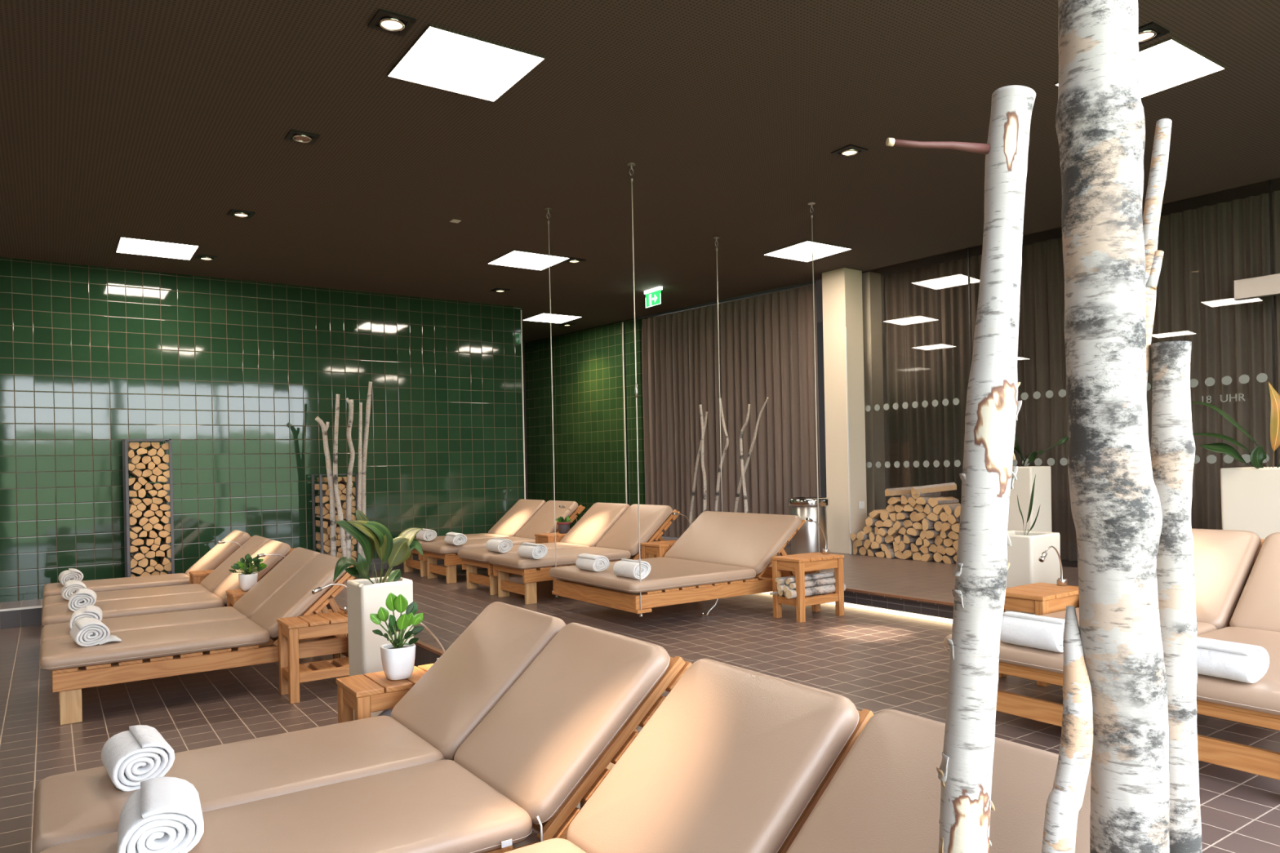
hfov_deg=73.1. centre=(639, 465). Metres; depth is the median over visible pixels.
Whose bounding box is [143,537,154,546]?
log
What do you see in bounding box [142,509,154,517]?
log
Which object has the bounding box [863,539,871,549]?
log
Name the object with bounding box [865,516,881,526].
log
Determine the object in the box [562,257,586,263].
recessed light
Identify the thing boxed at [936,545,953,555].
log
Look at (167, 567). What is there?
log
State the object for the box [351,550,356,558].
log
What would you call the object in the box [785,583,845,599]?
birch log
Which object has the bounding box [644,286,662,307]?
exit sign
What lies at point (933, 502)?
log
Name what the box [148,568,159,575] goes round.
log
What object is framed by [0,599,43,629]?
ledge
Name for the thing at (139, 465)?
log
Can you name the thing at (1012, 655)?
seat cushion
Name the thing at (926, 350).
glass partition
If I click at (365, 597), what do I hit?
tub
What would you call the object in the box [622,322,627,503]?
trim
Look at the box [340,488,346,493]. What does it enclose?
log
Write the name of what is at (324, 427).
pole
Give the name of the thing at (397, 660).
pot
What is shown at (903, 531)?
log
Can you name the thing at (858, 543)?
log
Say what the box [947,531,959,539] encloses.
log
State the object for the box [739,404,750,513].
pole
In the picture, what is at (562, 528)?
pot
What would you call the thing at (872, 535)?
log
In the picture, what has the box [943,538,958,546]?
log
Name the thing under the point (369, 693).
side table
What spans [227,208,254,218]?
recessed light
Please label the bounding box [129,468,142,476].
log
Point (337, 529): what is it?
log
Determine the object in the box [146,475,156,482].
log
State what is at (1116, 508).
birch
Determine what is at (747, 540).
backrest cushion
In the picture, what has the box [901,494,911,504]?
log
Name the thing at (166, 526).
log
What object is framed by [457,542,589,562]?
seat cushion
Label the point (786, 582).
birch log
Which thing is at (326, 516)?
log
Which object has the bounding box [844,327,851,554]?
trim
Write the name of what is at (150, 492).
log
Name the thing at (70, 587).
rolled towel
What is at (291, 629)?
side table
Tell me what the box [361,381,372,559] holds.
pole
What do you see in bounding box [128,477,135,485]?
log
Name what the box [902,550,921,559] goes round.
log
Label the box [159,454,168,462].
log
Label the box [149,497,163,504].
log
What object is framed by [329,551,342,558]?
log
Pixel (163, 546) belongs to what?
log
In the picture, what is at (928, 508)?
log
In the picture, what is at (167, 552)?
log
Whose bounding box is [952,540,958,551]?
log
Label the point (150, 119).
ceiling
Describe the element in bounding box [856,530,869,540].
log
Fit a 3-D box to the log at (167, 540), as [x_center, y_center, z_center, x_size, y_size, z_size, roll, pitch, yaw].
[-4.690,0.726,8.561,0.053,0.066,0.310,-1,0,-34]
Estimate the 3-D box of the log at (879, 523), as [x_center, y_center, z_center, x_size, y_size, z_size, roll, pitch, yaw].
[2.598,0.597,8.976,0.330,0.072,0.118,-1,0,-34]
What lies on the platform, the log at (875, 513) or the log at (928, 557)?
the log at (928, 557)
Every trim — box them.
[0,605,42,611]
[327,604,444,655]
[520,310,525,499]
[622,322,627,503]
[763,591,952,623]
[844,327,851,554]
[844,587,953,605]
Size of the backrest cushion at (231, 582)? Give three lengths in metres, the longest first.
0.625 x 0.620 x 0.090 m
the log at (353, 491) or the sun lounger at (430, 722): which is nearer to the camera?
the sun lounger at (430, 722)
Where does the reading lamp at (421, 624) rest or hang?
on the side table at (369, 693)
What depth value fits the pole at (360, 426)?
9.22 m
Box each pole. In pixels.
[314,416,336,556]
[333,394,346,557]
[345,398,355,557]
[357,402,362,578]
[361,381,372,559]
[688,411,707,526]
[698,404,706,511]
[714,397,728,511]
[733,397,768,512]
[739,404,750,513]
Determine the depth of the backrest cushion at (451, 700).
3.14 m
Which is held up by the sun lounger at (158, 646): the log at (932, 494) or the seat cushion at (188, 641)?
the seat cushion at (188, 641)
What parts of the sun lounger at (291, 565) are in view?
frame, leg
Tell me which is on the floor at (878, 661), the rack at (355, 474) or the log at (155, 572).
the rack at (355, 474)
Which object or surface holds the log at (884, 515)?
on the log at (888, 522)
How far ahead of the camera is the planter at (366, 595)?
3.96 m
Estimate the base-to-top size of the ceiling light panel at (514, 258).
0.014 m
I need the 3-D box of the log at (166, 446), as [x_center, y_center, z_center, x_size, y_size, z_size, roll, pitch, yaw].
[-4.725,-0.188,8.568,0.070,0.066,0.310,-1,0,-34]
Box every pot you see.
[238,572,257,591]
[380,641,415,679]
[557,524,570,533]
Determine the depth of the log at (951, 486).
8.47 m
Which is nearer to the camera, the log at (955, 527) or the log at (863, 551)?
the log at (955, 527)
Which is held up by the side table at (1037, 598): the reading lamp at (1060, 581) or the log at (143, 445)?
the reading lamp at (1060, 581)
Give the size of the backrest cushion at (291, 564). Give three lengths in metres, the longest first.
0.625 x 0.620 x 0.090 m
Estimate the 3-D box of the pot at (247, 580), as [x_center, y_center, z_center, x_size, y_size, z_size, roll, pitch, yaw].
[-2.902,0.862,6.395,0.128,0.125,0.128,-1,0,-34]
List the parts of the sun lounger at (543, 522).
leg, frame, leg, backrest rail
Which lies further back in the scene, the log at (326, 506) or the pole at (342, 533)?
the log at (326, 506)
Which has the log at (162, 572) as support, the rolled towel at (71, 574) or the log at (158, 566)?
the log at (158, 566)
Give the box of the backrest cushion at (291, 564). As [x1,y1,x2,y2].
[233,546,319,618]
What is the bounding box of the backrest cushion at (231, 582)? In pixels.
[212,539,290,604]
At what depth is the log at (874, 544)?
8.91 m
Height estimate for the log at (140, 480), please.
0.087 m
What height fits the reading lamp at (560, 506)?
0.297 m
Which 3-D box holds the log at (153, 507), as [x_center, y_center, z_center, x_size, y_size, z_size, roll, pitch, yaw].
[-4.795,0.403,8.499,0.070,0.075,0.310,-1,0,-34]
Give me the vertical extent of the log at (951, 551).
0.074 m
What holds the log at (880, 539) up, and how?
on the log at (874, 544)
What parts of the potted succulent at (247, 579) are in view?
stem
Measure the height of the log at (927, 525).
0.117 m
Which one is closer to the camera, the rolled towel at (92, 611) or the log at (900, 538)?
the rolled towel at (92, 611)
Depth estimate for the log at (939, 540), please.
8.32 m
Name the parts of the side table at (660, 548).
leg, leg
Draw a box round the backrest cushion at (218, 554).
[185,529,249,576]
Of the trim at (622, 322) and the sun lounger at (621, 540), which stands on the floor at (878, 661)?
the sun lounger at (621, 540)
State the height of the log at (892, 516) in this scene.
0.080 m
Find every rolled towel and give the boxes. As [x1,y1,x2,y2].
[57,568,83,586]
[61,580,87,600]
[67,588,97,611]
[69,605,102,629]
[70,617,121,646]
[101,724,174,791]
[116,777,204,852]
[415,528,436,541]
[444,532,466,545]
[485,537,512,553]
[517,542,547,559]
[575,553,609,572]
[613,558,650,579]
[1000,611,1065,653]
[1196,636,1269,683]
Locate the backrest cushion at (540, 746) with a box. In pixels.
[453,622,669,823]
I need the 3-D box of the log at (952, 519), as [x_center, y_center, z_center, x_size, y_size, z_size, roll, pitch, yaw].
[3.082,0.504,8.261,0.330,0.097,0.101,-1,0,-34]
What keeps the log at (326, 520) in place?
on the log at (326, 531)
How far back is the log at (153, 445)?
8.40 m
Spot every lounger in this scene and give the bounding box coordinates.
[31,601,585,852]
[40,546,343,658]
[40,553,355,725]
[40,622,692,852]
[41,539,294,626]
[42,535,270,609]
[43,529,251,597]
[404,499,546,577]
[420,500,585,583]
[457,502,630,595]
[488,504,679,604]
[504,658,874,852]
[544,162,820,617]
[786,709,1091,852]
[943,528,1264,727]
[1196,532,1279,780]
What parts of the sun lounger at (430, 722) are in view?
leg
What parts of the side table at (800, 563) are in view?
leg, leg, rail, leg, leg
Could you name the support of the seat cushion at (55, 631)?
on the sun lounger at (291, 565)
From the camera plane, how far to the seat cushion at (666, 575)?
6.38 m
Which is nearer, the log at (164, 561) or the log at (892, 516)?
the log at (164, 561)
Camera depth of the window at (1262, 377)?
6.61 m
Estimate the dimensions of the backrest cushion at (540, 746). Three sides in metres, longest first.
0.625 x 0.598 x 0.090 m
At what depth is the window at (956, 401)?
8.98 m
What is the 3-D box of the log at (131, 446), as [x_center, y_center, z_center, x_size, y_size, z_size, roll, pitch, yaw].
[-4.939,-0.190,8.412,0.083,0.066,0.310,-1,0,-34]
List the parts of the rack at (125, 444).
post, post, frame, post, post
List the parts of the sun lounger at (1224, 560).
frame, backrest rail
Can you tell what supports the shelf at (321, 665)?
attached to the side table at (291, 629)
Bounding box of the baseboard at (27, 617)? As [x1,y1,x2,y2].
[0,608,42,629]
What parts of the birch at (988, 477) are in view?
stem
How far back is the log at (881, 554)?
8.86 m
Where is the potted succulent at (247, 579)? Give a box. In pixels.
[228,553,266,591]
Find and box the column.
[822,267,866,554]
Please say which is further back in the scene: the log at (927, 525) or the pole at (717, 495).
the pole at (717, 495)
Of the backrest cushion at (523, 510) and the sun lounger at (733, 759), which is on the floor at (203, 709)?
the sun lounger at (733, 759)
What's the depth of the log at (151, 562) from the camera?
8.37 m
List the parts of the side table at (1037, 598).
leg, leg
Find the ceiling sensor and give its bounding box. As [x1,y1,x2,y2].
[449,219,461,222]
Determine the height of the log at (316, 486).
0.067 m
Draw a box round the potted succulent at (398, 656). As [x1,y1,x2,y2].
[369,592,424,679]
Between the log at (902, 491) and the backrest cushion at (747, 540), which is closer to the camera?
the backrest cushion at (747, 540)
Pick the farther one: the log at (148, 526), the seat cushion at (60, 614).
the log at (148, 526)
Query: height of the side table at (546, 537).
0.450 m
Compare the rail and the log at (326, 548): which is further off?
the rail
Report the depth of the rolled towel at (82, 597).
6.02 m
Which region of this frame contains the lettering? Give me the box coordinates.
[1151,393,1245,403]
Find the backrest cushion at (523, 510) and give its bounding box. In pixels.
[488,499,546,536]
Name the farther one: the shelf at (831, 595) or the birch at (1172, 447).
the shelf at (831, 595)
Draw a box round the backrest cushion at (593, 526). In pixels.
[560,502,630,546]
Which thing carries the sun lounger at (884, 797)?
on the floor at (203, 709)
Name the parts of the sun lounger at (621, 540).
leg, leg, frame, backrest rail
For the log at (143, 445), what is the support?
on the log at (140, 451)
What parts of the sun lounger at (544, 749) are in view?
frame, leg, backrest rail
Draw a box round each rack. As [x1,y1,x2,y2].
[122,439,174,577]
[311,473,358,559]
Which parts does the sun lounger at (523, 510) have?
leg, frame, leg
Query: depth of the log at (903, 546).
8.64 m
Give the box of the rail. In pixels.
[637,280,815,319]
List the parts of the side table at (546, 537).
leg, leg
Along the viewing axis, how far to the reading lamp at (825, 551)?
6.48 m
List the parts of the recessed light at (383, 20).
plate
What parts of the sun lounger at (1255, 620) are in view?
frame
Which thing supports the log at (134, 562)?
on the log at (137, 569)
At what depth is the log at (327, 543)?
9.27 m
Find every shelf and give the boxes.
[286,657,348,672]
[784,592,834,598]
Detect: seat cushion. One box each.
[31,715,444,852]
[40,606,248,644]
[40,618,270,671]
[40,760,532,852]
[41,591,225,626]
[42,583,209,609]
[43,573,189,597]
[413,533,509,549]
[420,536,535,554]
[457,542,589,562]
[488,546,631,569]
[504,838,586,852]
[548,557,755,593]
[943,608,1217,674]
[1196,626,1279,715]
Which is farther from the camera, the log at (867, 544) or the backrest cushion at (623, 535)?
the log at (867, 544)
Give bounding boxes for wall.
[0,257,524,602]
[522,342,528,499]
[524,320,628,528]
[624,317,648,506]
[817,321,826,497]
[862,271,885,518]
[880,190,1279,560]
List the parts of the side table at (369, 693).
leg, leg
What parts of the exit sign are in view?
panel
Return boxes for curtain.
[641,284,821,545]
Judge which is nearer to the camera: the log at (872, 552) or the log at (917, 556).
the log at (917, 556)
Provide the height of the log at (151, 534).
0.076 m
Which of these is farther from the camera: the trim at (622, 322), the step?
the trim at (622, 322)
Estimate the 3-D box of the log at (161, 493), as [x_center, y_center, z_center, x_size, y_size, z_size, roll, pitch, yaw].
[-4.739,0.272,8.538,0.088,0.072,0.310,-1,0,-34]
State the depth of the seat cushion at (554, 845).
2.12 m
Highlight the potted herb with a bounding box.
[555,515,571,533]
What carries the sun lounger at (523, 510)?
on the floor at (878, 661)
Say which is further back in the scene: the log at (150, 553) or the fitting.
the log at (150, 553)
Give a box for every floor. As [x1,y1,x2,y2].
[0,625,580,852]
[327,564,1279,852]
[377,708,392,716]
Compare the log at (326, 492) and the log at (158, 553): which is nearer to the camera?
the log at (158, 553)
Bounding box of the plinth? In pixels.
[844,591,953,619]
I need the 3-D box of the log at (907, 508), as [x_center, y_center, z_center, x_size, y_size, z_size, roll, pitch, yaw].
[2.804,0.417,8.687,0.330,0.068,0.120,-1,0,-34]
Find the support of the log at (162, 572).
on the log
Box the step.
[326,604,440,666]
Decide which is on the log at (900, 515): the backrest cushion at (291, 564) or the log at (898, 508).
the log at (898, 508)
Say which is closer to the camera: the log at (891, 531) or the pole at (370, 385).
the log at (891, 531)
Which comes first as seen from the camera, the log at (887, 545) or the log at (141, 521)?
the log at (141, 521)
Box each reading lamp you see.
[217,540,240,546]
[257,553,284,557]
[311,583,347,614]
[387,622,445,660]
[559,505,577,521]
[671,512,690,525]
[805,517,829,554]
[1038,546,1067,586]
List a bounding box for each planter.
[333,510,423,720]
[1004,474,1060,614]
[1007,434,1068,532]
[1191,382,1279,539]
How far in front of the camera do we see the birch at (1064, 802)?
1.00 m
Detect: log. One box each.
[128,442,139,449]
[128,449,134,458]
[128,455,141,464]
[128,463,135,471]
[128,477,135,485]
[128,490,137,497]
[128,497,141,505]
[128,504,137,514]
[128,515,137,525]
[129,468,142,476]
[129,524,142,533]
[129,530,137,539]
[129,537,143,546]
[129,543,137,552]
[129,555,137,568]
[130,481,141,490]
[130,509,142,517]
[130,551,145,559]
[130,564,143,574]
[133,448,146,455]
[134,462,145,469]
[135,476,146,485]
[135,488,146,497]
[135,502,146,511]
[135,557,147,567]
[136,515,148,526]
[136,528,146,537]
[137,442,150,448]
[137,544,150,553]
[137,569,150,576]
[139,455,151,464]
[139,497,151,505]
[139,521,152,531]
[140,469,151,477]
[142,482,152,489]
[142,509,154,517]
[142,549,155,558]
[142,564,155,572]
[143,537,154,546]
[144,448,156,456]
[145,461,155,470]
[145,489,157,496]
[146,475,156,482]
[146,515,159,524]
[146,529,157,537]
[146,557,157,566]
[147,503,158,511]
[147,543,159,551]
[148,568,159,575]
[149,442,159,448]
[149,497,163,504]
[150,455,160,465]
[151,466,162,475]
[151,483,163,489]
[151,523,163,530]
[151,536,160,545]
[152,509,162,516]
[152,548,164,556]
[153,561,163,571]
[154,448,164,457]
[155,463,168,470]
[155,475,167,482]
[155,489,167,497]
[155,529,169,537]
[156,569,166,574]
[157,503,170,511]
[157,542,170,551]
[158,515,168,523]
[159,443,168,450]
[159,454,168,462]
[159,556,169,564]
[160,470,169,477]
[160,484,169,490]
[160,523,170,532]
[160,561,171,571]
[161,495,169,502]
[162,510,170,517]
[162,535,171,543]
[163,547,171,558]
[314,484,328,490]
[315,495,328,503]
[315,506,328,515]
[315,513,329,519]
[315,520,328,528]
[315,532,328,542]
[315,543,329,552]
[316,477,328,482]
[316,539,330,546]
[317,488,328,496]
[317,502,329,510]
[319,525,330,534]
[324,519,337,527]
[329,539,341,546]
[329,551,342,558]
[335,507,346,515]
[335,527,339,533]
[335,533,346,539]
[336,545,342,552]
[337,484,345,490]
[338,476,346,482]
[338,482,352,488]
[339,493,346,500]
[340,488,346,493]
[340,501,346,509]
[342,500,355,506]
[345,506,355,513]
[351,487,355,497]
[351,514,355,520]
[351,537,356,545]
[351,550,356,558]
[769,591,777,595]
[775,571,826,582]
[777,577,787,584]
[777,584,789,591]
[777,591,784,595]
[782,583,830,592]
[785,577,833,584]
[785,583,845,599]
[786,571,835,582]
[789,577,835,589]
[850,533,857,541]
[853,539,865,546]
[853,543,862,554]
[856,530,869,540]
[858,546,867,555]
[862,525,875,533]
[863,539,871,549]
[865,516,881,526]
[867,547,882,556]
[868,531,876,542]
[869,509,887,518]
[871,541,885,548]
[874,526,893,534]
[875,520,884,527]
[875,534,886,543]
[875,551,886,557]
[877,527,890,536]
[880,511,907,520]
[880,542,893,551]
[882,519,895,527]
[884,486,914,496]
[884,534,902,542]
[884,548,896,558]
[885,504,896,511]
[887,496,902,504]
[887,527,902,535]
[888,512,910,521]
[893,504,912,512]
[893,519,911,530]
[893,534,904,544]
[893,541,898,551]
[894,550,904,559]
[896,511,912,519]
[897,527,913,534]
[897,540,911,551]
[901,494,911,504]
[902,504,916,511]
[902,520,921,528]
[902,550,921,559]
[903,534,919,543]
[906,527,923,536]
[907,497,918,506]
[910,511,923,521]
[910,542,924,551]
[911,482,956,494]
[911,490,941,499]
[912,521,922,529]
[912,551,924,560]
[914,504,925,512]
[915,496,943,504]
[915,511,928,521]
[915,537,923,545]
[919,545,933,554]
[920,529,933,539]
[920,552,935,561]
[921,518,937,530]
[923,503,933,514]
[923,537,935,546]
[925,529,940,538]
[926,512,941,521]
[928,496,959,506]
[928,543,937,552]
[933,502,960,514]
[933,520,948,531]
[933,551,947,562]
[934,535,950,546]
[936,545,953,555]
[939,511,948,521]
[939,529,953,538]
[940,522,952,531]
[942,555,955,564]
[943,504,960,515]
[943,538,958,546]
[945,546,957,555]
[946,514,959,524]
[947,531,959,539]
[951,523,959,533]
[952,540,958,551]
[954,505,960,517]
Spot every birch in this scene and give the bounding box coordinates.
[885,84,1035,852]
[1041,605,1093,852]
[1055,0,1169,852]
[1142,118,1172,395]
[1150,341,1202,852]
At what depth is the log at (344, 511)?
9.35 m
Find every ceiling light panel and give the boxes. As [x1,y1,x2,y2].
[115,235,199,260]
[386,22,545,102]
[487,248,569,270]
[522,312,582,323]
[763,240,852,262]
[1054,36,1225,97]
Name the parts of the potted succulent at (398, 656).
stem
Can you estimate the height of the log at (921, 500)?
0.071 m
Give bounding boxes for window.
[864,248,966,468]
[967,226,1071,567]
[1142,179,1277,466]
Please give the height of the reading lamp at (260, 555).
0.268 m
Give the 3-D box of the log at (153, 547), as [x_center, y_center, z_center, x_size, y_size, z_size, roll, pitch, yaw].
[-4.790,0.796,8.504,0.075,0.067,0.310,-1,0,-34]
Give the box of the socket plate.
[858,501,864,508]
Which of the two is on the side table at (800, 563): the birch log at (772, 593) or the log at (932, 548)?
the birch log at (772, 593)
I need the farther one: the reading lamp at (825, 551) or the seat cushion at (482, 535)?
the seat cushion at (482, 535)
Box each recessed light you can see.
[195,254,217,261]
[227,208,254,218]
[284,128,319,145]
[367,8,416,35]
[490,288,510,293]
[559,323,575,326]
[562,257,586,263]
[831,144,867,158]
[1137,21,1169,44]
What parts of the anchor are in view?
plate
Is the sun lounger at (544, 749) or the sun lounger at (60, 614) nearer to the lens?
the sun lounger at (544, 749)
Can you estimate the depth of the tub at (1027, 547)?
5.18 m
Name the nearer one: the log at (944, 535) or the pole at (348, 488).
the log at (944, 535)
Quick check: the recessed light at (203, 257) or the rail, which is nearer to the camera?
the recessed light at (203, 257)
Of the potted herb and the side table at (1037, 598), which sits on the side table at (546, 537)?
the potted herb
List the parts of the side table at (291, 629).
leg, leg, rail, leg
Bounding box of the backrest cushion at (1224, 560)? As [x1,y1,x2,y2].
[1191,528,1261,629]
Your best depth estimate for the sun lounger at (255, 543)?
7.06 m
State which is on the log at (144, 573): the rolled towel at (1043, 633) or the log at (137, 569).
the log at (137, 569)
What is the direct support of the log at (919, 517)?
on the log
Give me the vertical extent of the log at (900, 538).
0.090 m
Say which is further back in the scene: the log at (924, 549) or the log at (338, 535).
the log at (338, 535)
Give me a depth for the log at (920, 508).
8.49 m
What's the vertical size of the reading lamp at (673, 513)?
0.269 m
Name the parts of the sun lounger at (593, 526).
leg, frame, leg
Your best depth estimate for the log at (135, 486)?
8.30 m
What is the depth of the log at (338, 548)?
9.33 m
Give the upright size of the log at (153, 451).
0.074 m
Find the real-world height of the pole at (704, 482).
1.699 m
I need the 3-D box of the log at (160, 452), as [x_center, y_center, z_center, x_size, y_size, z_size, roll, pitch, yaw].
[-4.760,-0.128,8.542,0.065,0.089,0.310,-1,0,-34]
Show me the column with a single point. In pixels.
(842, 288)
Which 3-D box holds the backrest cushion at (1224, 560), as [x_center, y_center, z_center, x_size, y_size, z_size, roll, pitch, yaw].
[2.615,0.538,4.284,0.625,0.090,0.663,-48,24,-25]
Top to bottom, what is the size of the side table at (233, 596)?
0.450 m
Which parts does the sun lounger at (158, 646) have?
leg, frame, backrest rail, leg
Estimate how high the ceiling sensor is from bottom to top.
0.006 m
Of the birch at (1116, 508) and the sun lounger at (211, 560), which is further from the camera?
the sun lounger at (211, 560)
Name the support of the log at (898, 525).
on the log at (891, 531)
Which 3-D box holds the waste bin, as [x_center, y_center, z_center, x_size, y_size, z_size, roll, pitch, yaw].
[1.785,0.646,9.121,0.432,0.620,0.432,-1,0,-34]
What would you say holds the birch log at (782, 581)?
on the birch log at (780, 588)
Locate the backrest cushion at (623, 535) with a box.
[595,504,672,555]
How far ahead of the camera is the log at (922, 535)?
8.45 m
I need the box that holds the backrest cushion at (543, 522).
[515,500,577,539]
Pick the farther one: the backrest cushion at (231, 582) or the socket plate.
the socket plate
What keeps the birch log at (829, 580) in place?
on the birch log at (827, 588)
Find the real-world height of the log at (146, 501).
0.071 m
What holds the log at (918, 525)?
on the log at (912, 531)
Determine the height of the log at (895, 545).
0.106 m
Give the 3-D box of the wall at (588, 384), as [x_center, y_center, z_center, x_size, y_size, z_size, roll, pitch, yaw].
[-0.956,-0.510,13.397,0.250,3.089,2.572,-1,0,-40]
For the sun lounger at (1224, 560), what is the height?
0.766 m
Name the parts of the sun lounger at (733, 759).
backrest rail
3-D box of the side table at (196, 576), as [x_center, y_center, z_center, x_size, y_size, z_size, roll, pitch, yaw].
[-3.784,1.170,7.783,0.465,0.450,0.295,-1,0,-34]
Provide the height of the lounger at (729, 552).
3.114 m
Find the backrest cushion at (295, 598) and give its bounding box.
[250,553,349,637]
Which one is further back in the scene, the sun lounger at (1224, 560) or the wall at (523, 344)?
the wall at (523, 344)
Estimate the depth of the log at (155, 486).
8.40 m
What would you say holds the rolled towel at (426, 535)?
on the sun lounger at (523, 510)
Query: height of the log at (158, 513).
0.065 m
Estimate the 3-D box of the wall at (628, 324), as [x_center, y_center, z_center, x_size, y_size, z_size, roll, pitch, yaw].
[0.019,-0.531,12.251,0.250,3.089,0.370,-1,0,-34]
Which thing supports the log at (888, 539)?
on the log at (887, 545)
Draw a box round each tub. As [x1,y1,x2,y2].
[346,576,413,720]
[1004,530,1060,614]
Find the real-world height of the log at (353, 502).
0.062 m
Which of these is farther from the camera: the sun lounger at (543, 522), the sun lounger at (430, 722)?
the sun lounger at (543, 522)
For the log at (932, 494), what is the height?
0.092 m
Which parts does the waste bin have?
lid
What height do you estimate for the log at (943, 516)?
0.093 m
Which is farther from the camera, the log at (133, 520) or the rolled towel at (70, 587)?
the log at (133, 520)
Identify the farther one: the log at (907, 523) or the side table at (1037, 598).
the log at (907, 523)
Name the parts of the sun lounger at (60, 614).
backrest rail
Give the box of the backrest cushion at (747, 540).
[664,511,800,574]
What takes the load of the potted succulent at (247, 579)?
on the side table at (233, 596)
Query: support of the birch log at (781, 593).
on the side table at (800, 563)
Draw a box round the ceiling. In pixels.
[0,0,1279,342]
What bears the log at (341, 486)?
on the log
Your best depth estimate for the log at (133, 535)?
8.28 m
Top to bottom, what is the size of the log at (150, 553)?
0.066 m
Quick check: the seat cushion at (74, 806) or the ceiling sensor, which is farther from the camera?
the ceiling sensor
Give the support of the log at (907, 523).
on the log at (903, 531)
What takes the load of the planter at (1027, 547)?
on the floor at (878, 661)
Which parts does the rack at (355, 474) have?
post, post, frame, post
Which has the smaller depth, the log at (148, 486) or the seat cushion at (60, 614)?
the seat cushion at (60, 614)
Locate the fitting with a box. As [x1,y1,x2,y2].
[1233,273,1279,300]
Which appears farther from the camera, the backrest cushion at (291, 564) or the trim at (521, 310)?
the trim at (521, 310)
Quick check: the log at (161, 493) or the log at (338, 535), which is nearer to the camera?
the log at (161, 493)
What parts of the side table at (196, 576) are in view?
leg, leg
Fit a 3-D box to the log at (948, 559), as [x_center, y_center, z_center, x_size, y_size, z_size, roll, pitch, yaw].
[3.051,0.890,8.307,0.330,0.073,0.104,-1,0,-34]
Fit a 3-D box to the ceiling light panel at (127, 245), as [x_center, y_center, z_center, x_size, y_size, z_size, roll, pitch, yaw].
[-4.390,-1.975,7.848,0.606,0.014,0.606,-1,0,-34]
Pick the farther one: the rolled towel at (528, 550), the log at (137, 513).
the log at (137, 513)
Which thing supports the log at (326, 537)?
on the log at (327, 543)
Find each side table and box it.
[188,569,213,584]
[226,589,300,651]
[276,611,349,704]
[335,663,433,723]
[534,532,566,543]
[640,539,677,559]
[770,552,844,622]
[998,582,1079,687]
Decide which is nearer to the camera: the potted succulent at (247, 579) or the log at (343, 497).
the potted succulent at (247, 579)
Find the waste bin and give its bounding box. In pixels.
[787,497,829,555]
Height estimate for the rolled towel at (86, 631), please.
0.133 m
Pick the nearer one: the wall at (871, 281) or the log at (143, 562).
the log at (143, 562)
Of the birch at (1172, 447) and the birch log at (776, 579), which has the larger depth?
the birch log at (776, 579)
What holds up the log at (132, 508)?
on the log at (133, 520)
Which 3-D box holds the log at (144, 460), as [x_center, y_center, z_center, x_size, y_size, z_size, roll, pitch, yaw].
[-4.860,-0.054,8.477,0.078,0.081,0.310,-1,0,-34]
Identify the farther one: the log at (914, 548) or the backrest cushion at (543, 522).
the backrest cushion at (543, 522)
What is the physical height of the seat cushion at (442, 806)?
0.090 m
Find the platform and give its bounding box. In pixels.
[652,536,1078,608]
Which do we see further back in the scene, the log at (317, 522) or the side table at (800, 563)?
the log at (317, 522)
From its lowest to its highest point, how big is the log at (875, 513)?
0.086 m
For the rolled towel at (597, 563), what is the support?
on the lounger at (729, 552)
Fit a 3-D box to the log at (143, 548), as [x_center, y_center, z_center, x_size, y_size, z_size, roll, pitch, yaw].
[-4.857,0.814,8.445,0.084,0.071,0.310,-1,0,-34]
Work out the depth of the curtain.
10.84 m
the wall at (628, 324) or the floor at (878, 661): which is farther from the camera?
the wall at (628, 324)
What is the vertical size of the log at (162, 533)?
0.067 m
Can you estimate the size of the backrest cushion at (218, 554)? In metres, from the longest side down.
0.625 x 0.620 x 0.090 m
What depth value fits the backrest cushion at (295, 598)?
5.36 m
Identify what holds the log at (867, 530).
on the log at (861, 535)
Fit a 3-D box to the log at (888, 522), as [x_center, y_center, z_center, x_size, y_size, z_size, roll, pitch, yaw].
[2.650,0.581,8.870,0.330,0.079,0.114,-1,0,-34]
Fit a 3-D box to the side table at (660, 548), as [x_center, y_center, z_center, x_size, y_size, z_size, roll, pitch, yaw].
[0.282,0.913,7.780,0.465,0.450,0.295,-1,0,-34]
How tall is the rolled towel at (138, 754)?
0.134 m
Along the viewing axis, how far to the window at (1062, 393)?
8.06 m
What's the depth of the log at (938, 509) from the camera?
8.33 m
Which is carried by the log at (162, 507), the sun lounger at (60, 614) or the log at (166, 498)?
the log at (166, 498)
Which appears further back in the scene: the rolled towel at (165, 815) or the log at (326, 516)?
the log at (326, 516)
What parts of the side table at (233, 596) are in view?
leg, leg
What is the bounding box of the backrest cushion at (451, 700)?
[390,601,565,760]
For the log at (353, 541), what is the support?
on the log
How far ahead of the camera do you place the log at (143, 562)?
8.32 m
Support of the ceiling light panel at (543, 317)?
attached to the ceiling
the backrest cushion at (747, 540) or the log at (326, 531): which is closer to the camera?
the backrest cushion at (747, 540)
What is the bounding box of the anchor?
[696,599,718,617]
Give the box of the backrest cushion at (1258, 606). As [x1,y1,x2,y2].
[1229,532,1279,631]
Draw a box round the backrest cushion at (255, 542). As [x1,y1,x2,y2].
[200,535,270,592]

